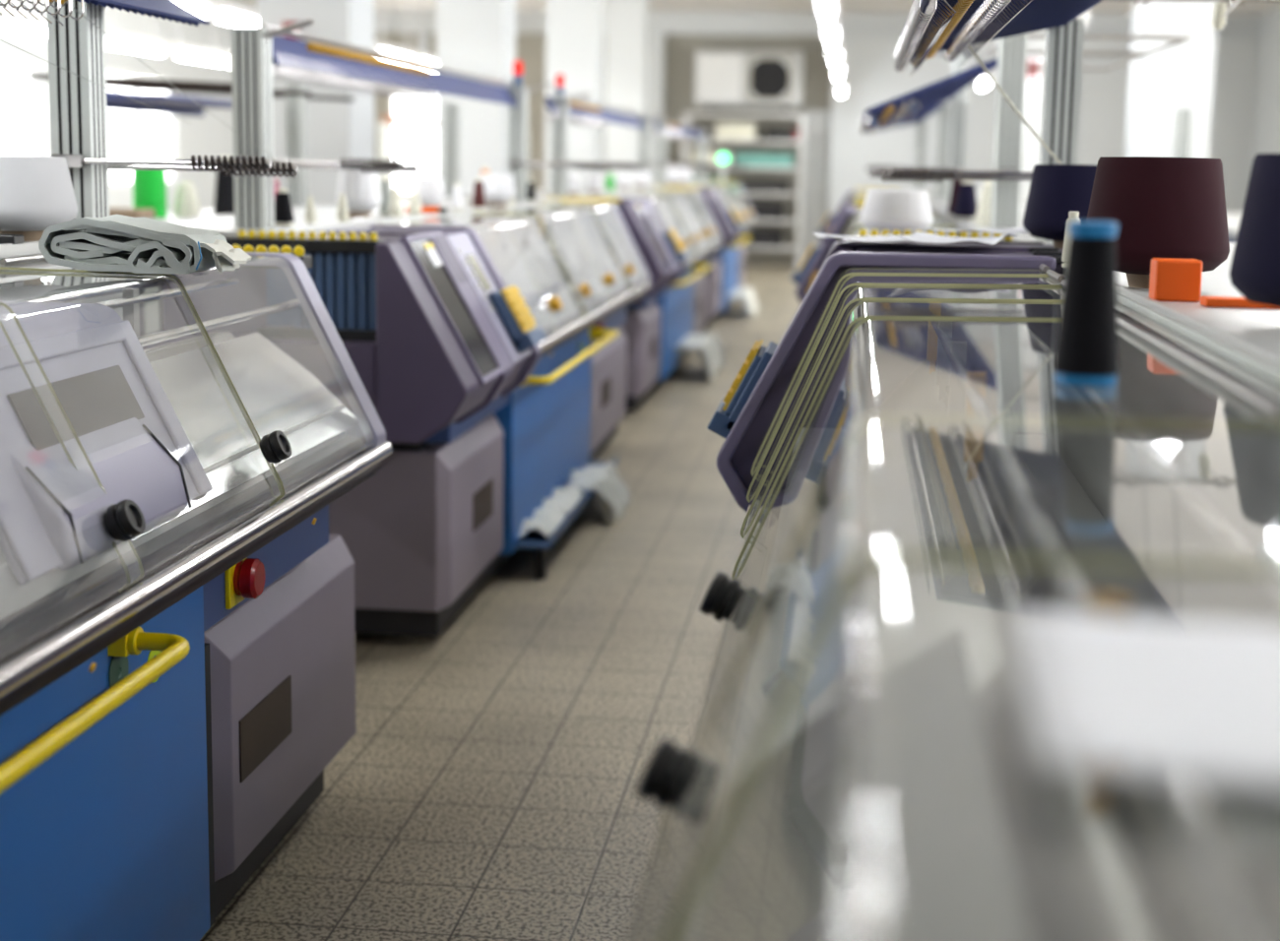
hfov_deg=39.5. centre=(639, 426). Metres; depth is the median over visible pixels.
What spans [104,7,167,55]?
lamp
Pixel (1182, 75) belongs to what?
window
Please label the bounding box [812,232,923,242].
paper sheet
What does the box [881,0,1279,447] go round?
stand
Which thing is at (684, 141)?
shelf
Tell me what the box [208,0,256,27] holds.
lamp
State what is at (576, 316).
rail
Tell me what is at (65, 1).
strand
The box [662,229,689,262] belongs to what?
tray
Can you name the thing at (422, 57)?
lamp
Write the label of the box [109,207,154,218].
cardboard tray
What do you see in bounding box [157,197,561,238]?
shelf
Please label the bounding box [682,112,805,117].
shelf
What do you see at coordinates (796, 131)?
storage box
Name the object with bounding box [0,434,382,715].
rail
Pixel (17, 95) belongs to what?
window
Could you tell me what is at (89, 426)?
hood
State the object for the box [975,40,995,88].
lamp
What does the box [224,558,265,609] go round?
switch
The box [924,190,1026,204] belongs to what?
shelf
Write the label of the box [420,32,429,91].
trim
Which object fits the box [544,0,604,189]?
window
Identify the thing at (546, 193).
shelf
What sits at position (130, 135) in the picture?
window
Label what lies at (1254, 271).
cone
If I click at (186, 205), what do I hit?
spool
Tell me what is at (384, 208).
spool
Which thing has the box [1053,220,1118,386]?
spool
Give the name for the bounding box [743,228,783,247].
storage box
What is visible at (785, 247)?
shelf
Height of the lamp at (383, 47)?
1.080 m
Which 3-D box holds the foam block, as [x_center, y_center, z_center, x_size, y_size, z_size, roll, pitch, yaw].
[0.715,-0.196,2.379,0.060,0.055,0.050,2,9,7]
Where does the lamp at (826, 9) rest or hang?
hanging from the ceiling
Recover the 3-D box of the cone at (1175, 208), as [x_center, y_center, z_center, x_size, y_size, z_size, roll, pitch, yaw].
[0.762,-0.302,2.632,0.212,0.191,0.212,2,9,7]
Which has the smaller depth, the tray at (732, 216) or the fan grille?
the tray at (732, 216)
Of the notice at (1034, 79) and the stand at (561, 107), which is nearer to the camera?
the stand at (561, 107)
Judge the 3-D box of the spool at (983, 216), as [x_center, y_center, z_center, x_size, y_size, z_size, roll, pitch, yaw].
[1.127,-0.720,5.713,0.100,0.150,0.100,2,9,7]
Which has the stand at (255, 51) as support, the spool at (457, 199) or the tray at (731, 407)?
the spool at (457, 199)
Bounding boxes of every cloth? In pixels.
[518,485,582,538]
[561,462,632,524]
[675,330,724,381]
[727,287,759,319]
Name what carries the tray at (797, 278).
on the machine at (849, 223)
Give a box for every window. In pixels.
[0,55,36,156]
[105,68,173,186]
[389,91,436,194]
[1124,0,1217,158]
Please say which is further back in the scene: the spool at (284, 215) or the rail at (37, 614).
the spool at (284, 215)
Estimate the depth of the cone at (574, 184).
9.48 m
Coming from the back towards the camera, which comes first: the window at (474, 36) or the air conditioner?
the air conditioner
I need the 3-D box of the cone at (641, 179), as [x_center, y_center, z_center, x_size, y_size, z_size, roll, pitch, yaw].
[0.008,-1.727,12.469,0.120,0.121,0.120,2,9,7]
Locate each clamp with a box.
[0,234,24,244]
[1027,248,1058,252]
[1031,251,1062,255]
[1050,256,1064,263]
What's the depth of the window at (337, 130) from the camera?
9.49 m
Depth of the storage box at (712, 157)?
23.12 m
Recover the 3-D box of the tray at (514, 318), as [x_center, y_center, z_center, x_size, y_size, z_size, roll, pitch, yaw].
[-0.346,-0.307,5.060,0.131,0.175,0.210,2,9,7]
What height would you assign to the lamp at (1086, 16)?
1.080 m
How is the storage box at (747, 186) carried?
on the storage rack at (685, 141)
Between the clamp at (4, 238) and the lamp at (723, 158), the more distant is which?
the lamp at (723, 158)
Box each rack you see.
[4,71,354,336]
[681,112,805,269]
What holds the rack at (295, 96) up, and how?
on the floor
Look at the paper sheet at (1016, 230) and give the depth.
3.89 m
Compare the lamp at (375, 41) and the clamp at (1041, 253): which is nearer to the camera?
the clamp at (1041, 253)
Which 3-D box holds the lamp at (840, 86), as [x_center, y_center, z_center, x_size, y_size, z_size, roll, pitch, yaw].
[2.474,-4.629,21.823,0.120,1.080,1.240,2,9,7]
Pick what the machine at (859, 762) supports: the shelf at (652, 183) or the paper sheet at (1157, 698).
the paper sheet at (1157, 698)
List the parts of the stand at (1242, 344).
yarn rod, yarn rod, feeder plate, post, edge rail, foam strip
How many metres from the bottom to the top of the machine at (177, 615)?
1.172 m
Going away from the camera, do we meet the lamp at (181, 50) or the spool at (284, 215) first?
the spool at (284, 215)
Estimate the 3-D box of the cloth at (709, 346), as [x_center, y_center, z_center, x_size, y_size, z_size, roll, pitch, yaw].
[0.371,-0.461,11.491,0.298,0.238,1.040,2,9,7]
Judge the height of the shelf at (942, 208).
0.052 m
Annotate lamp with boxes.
[0,4,47,36]
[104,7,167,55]
[166,19,226,63]
[171,0,212,17]
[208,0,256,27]
[223,0,232,65]
[374,0,417,63]
[374,40,378,50]
[414,0,436,68]
[717,153,728,188]
[815,0,837,26]
[821,18,839,48]
[826,0,842,65]
[830,0,843,78]
[834,0,845,95]
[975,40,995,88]
[1076,9,1090,29]
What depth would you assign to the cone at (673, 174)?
14.44 m
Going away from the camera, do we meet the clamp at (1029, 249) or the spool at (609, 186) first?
the clamp at (1029, 249)
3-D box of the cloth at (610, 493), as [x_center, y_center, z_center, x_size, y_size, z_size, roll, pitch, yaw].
[-0.173,0.252,6.852,0.241,0.171,0.490,2,9,7]
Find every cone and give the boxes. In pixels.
[0,155,77,242]
[335,169,382,218]
[412,176,446,206]
[480,174,515,207]
[568,175,580,195]
[585,174,603,193]
[616,173,631,190]
[632,171,649,189]
[666,166,682,185]
[676,167,693,184]
[860,190,933,235]
[1023,164,1096,249]
[1086,156,1229,288]
[1229,153,1279,307]
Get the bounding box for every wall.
[0,0,256,211]
[374,32,831,266]
[1251,7,1279,166]
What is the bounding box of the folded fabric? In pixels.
[38,214,252,274]
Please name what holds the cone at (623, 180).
on the stand at (561, 107)
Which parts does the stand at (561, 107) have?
post, yarn rod, feeder plate, post, yarn rod, yarn rod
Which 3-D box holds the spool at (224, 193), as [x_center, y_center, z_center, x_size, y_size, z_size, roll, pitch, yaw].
[-1.514,-0.874,6.518,0.092,0.225,0.092,2,9,7]
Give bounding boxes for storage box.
[691,178,732,191]
[692,126,706,138]
[692,150,732,164]
[715,123,756,139]
[734,152,793,167]
[738,181,789,192]
[742,201,784,219]
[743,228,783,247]
[766,128,793,140]
[793,128,800,140]
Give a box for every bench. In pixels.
[400,102,473,200]
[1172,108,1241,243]
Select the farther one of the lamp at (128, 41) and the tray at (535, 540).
the lamp at (128, 41)
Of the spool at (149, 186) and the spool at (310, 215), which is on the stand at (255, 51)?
the spool at (310, 215)
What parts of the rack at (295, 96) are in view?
feeder plate, wire frame, post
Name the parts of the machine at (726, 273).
control panel, bin handle, rail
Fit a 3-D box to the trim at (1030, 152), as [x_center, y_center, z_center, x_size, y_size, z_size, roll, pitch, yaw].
[4.317,-3.189,19.878,0.500,3.300,0.500,2,9,7]
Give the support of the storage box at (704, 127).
on the storage rack at (685, 141)
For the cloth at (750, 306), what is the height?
0.218 m
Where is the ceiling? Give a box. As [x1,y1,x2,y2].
[226,0,1279,14]
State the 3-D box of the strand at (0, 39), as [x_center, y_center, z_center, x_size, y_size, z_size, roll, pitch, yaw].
[-1.046,-0.654,3.135,0.002,0.202,1.704,1,8,3]
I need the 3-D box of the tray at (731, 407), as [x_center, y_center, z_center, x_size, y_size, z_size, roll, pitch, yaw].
[0.204,-0.076,3.501,0.126,0.177,0.210,2,9,7]
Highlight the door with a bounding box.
[801,111,829,261]
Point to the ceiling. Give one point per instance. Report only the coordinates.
(796, 6)
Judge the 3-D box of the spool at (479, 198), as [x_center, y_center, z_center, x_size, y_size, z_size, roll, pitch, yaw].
[-0.604,-0.875,6.683,0.052,0.118,0.052,2,9,7]
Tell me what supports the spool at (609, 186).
on the stand at (561, 107)
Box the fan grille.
[751,60,787,97]
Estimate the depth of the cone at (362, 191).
5.46 m
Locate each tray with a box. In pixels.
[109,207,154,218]
[488,285,546,353]
[514,455,618,579]
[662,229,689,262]
[685,238,719,267]
[706,339,778,439]
[725,207,742,230]
[739,219,754,234]
[790,245,821,284]
[817,212,834,233]
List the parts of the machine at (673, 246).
frame, control panel, knob, bin handle, knob, rail, knob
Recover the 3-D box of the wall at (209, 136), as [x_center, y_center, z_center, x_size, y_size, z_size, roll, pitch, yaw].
[-6.854,-2.003,10.710,0.200,3.300,28.000,2,9,7]
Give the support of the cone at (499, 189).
on the stand at (255, 51)
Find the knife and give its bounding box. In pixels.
[404,206,447,213]
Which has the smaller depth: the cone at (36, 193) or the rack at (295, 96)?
the cone at (36, 193)
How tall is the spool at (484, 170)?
0.150 m
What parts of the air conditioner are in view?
panel, fan frame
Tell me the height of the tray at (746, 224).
0.098 m
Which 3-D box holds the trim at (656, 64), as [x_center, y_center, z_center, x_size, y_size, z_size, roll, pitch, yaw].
[0.017,-3.684,23.708,0.550,3.020,0.350,2,9,7]
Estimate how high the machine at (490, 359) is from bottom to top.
1.172 m
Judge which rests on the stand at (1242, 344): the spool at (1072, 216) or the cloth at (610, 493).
the spool at (1072, 216)
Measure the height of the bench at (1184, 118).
1.680 m
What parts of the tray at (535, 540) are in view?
leg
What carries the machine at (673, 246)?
on the floor
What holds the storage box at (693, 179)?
on the storage rack at (685, 141)
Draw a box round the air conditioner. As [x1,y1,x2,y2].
[694,50,803,111]
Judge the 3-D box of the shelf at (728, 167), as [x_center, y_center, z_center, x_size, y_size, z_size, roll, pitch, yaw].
[1.348,-3.386,23.286,1.570,0.035,0.550,2,9,7]
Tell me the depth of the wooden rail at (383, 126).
22.37 m
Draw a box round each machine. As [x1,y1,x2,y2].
[0,244,392,940]
[140,197,650,637]
[537,186,722,410]
[623,229,1279,940]
[662,181,756,329]
[790,202,981,304]
[817,188,899,245]
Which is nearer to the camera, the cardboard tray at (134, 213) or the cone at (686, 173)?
the cardboard tray at (134, 213)
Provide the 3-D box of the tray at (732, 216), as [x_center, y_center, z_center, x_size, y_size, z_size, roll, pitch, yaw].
[0.765,-1.684,14.445,0.131,0.175,0.210,2,9,7]
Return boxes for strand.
[0,39,191,124]
[64,0,300,176]
[961,35,1062,164]
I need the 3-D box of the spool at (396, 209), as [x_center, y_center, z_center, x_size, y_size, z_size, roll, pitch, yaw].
[-0.779,-0.717,5.689,0.044,0.092,0.044,2,9,7]
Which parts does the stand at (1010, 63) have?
yarn rod, feeder plate, yarn rod, post, post, wire frame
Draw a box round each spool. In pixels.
[131,155,167,218]
[173,182,200,217]
[213,156,234,215]
[273,177,278,195]
[274,188,294,225]
[305,195,316,222]
[336,193,348,221]
[379,177,390,215]
[388,188,402,216]
[407,192,422,214]
[450,182,463,210]
[471,177,486,209]
[481,167,489,174]
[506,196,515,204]
[526,179,535,201]
[605,172,615,191]
[947,180,961,216]
[953,180,977,219]
[974,180,992,226]
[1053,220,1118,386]
[1061,211,1080,267]
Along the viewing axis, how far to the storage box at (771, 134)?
22.98 m
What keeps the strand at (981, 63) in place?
hanging from the stand at (1242, 344)
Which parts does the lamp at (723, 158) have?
stem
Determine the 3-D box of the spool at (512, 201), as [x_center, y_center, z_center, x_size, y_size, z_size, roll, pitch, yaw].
[-0.552,-0.978,7.404,0.070,0.110,0.070,2,9,7]
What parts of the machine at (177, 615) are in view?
casing, bin handle, carrier rail, knob, carrier rail, rail, carrier rail, knob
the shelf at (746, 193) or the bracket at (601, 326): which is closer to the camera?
the bracket at (601, 326)
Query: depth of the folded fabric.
2.81 m
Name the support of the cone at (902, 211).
on the machine at (849, 223)
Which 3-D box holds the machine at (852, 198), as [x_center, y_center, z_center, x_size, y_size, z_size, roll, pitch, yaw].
[1.617,-1.014,12.197,0.876,1.172,4.160,2,9,7]
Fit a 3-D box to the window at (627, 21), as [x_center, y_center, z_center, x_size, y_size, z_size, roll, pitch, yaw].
[-0.164,-3.470,21.293,0.450,3.300,0.450,2,9,7]
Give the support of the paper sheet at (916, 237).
on the machine at (859, 762)
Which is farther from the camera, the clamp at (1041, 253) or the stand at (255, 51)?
the stand at (255, 51)
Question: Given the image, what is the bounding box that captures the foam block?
[1149,257,1202,302]
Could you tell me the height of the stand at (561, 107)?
1.787 m
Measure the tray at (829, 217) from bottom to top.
0.175 m
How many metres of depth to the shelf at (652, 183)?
14.91 m
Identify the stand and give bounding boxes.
[0,0,298,270]
[143,17,612,334]
[461,73,703,200]
[603,117,745,188]
[859,33,1191,240]
[864,100,1026,204]
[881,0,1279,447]
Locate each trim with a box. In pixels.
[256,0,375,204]
[374,9,1260,37]
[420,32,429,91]
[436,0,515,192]
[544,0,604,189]
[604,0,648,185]
[647,33,665,181]
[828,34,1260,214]
[1020,29,1045,200]
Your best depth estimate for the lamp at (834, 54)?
14.69 m
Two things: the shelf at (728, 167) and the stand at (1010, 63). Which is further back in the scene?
the shelf at (728, 167)
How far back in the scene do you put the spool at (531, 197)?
8.03 m
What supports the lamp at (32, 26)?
hanging from the ceiling
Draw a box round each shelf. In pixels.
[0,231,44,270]
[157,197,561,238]
[461,186,665,200]
[603,181,715,188]
[681,138,804,143]
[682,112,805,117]
[691,166,804,170]
[725,192,803,195]
[744,245,801,250]
[756,218,802,223]
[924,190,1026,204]
[929,202,1035,240]
[1012,237,1279,370]
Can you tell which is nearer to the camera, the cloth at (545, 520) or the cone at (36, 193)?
the cone at (36, 193)
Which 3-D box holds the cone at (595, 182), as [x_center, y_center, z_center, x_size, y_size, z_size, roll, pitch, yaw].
[-0.257,-1.375,10.110,0.100,0.111,0.100,2,9,7]
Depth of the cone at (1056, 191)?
3.71 m
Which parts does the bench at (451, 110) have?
post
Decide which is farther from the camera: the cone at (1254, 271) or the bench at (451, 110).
the bench at (451, 110)
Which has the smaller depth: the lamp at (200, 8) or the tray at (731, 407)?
the tray at (731, 407)
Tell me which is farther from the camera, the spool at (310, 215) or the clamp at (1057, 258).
the spool at (310, 215)
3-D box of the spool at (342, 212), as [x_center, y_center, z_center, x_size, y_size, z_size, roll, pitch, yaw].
[-0.868,-0.640,5.202,0.036,0.080,0.036,2,9,7]
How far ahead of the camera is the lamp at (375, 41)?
15.23 m
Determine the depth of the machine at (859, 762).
1.35 m
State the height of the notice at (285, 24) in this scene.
0.144 m
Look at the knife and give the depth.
6.07 m
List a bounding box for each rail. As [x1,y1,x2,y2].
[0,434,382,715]
[379,115,529,190]
[534,278,645,358]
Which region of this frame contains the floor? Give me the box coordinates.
[199,264,800,940]
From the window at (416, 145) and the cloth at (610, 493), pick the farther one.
the window at (416, 145)
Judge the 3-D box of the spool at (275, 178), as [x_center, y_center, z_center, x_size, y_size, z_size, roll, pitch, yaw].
[-1.478,-0.931,7.166,0.070,0.150,0.070,2,9,7]
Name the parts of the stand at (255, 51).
leg, post, yarn rod, yarn rod, feeder plate, post, yarn rod, yarn rod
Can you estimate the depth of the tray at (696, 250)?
11.62 m
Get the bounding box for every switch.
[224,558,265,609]
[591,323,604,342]
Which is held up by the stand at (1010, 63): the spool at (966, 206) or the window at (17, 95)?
the spool at (966, 206)
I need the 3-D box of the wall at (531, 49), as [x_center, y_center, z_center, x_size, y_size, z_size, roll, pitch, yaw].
[1.367,-3.819,23.805,13.000,3.300,0.200,2,9,7]
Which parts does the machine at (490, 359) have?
tension knob, tension knob, tension knob, tension knob, tension knob, tension knob, tension knob, tension knob, tension knob, tension knob, tension knob, tension knob, tension knob, tension knob, frame, control panel, casing, carrier rail, carrier rail, carrier rail, knob, bin handle, knob, rail, knob, knob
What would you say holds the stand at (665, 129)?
on the floor
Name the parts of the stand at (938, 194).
feeder plate, post, post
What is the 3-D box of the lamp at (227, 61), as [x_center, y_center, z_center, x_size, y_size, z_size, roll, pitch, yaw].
[-3.940,-4.145,17.883,0.120,1.080,1.240,2,9,7]
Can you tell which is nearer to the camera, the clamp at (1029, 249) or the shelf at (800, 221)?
the clamp at (1029, 249)
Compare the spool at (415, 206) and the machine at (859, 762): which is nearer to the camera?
the machine at (859, 762)
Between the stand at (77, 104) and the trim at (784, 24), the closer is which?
the stand at (77, 104)
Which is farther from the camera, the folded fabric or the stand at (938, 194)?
the stand at (938, 194)
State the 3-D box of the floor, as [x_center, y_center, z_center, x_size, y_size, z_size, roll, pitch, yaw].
[-0.328,-0.106,10.203,13.400,0.100,28.400,2,9,7]
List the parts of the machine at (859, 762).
knob, knob, carrier rail, tension knob, tension knob, tension knob, tension knob, tension knob, tension knob, tension knob, tension knob, tension knob, tension knob, tension knob, carrier rail, casing, carrier rail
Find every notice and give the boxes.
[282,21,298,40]
[1024,55,1044,99]
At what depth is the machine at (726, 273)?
15.08 m
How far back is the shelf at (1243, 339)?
2.11 m
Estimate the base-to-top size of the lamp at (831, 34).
1.080 m
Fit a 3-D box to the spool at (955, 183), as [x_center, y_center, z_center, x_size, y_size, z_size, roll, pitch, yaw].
[1.212,-0.880,6.748,0.090,0.165,0.090,2,9,7]
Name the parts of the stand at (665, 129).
post, feeder plate, post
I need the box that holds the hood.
[0,301,212,585]
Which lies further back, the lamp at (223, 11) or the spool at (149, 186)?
the lamp at (223, 11)
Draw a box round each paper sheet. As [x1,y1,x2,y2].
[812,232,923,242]
[885,231,1017,245]
[926,227,1029,234]
[1014,611,1279,787]
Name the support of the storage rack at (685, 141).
on the floor
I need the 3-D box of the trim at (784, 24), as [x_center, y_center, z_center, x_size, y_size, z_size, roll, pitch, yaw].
[1.361,-5.276,23.338,13.000,0.280,0.300,2,9,7]
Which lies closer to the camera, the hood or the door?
the hood
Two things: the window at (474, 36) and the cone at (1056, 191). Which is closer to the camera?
the cone at (1056, 191)
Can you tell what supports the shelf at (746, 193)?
attached to the storage rack at (685, 141)
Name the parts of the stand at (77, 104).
post, feeder plate, yarn rod, yarn rod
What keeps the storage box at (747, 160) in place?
on the storage rack at (685, 141)
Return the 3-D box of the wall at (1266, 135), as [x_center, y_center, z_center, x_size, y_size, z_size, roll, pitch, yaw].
[6.252,-1.571,9.195,0.200,3.300,28.000,2,9,7]
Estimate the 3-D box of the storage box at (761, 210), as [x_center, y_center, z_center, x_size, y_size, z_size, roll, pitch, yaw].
[1.482,-2.832,23.336,0.808,0.219,0.368,2,9,7]
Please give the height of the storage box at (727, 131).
0.209 m
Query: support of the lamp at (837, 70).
hanging from the ceiling
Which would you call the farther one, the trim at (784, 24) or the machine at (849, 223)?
the trim at (784, 24)

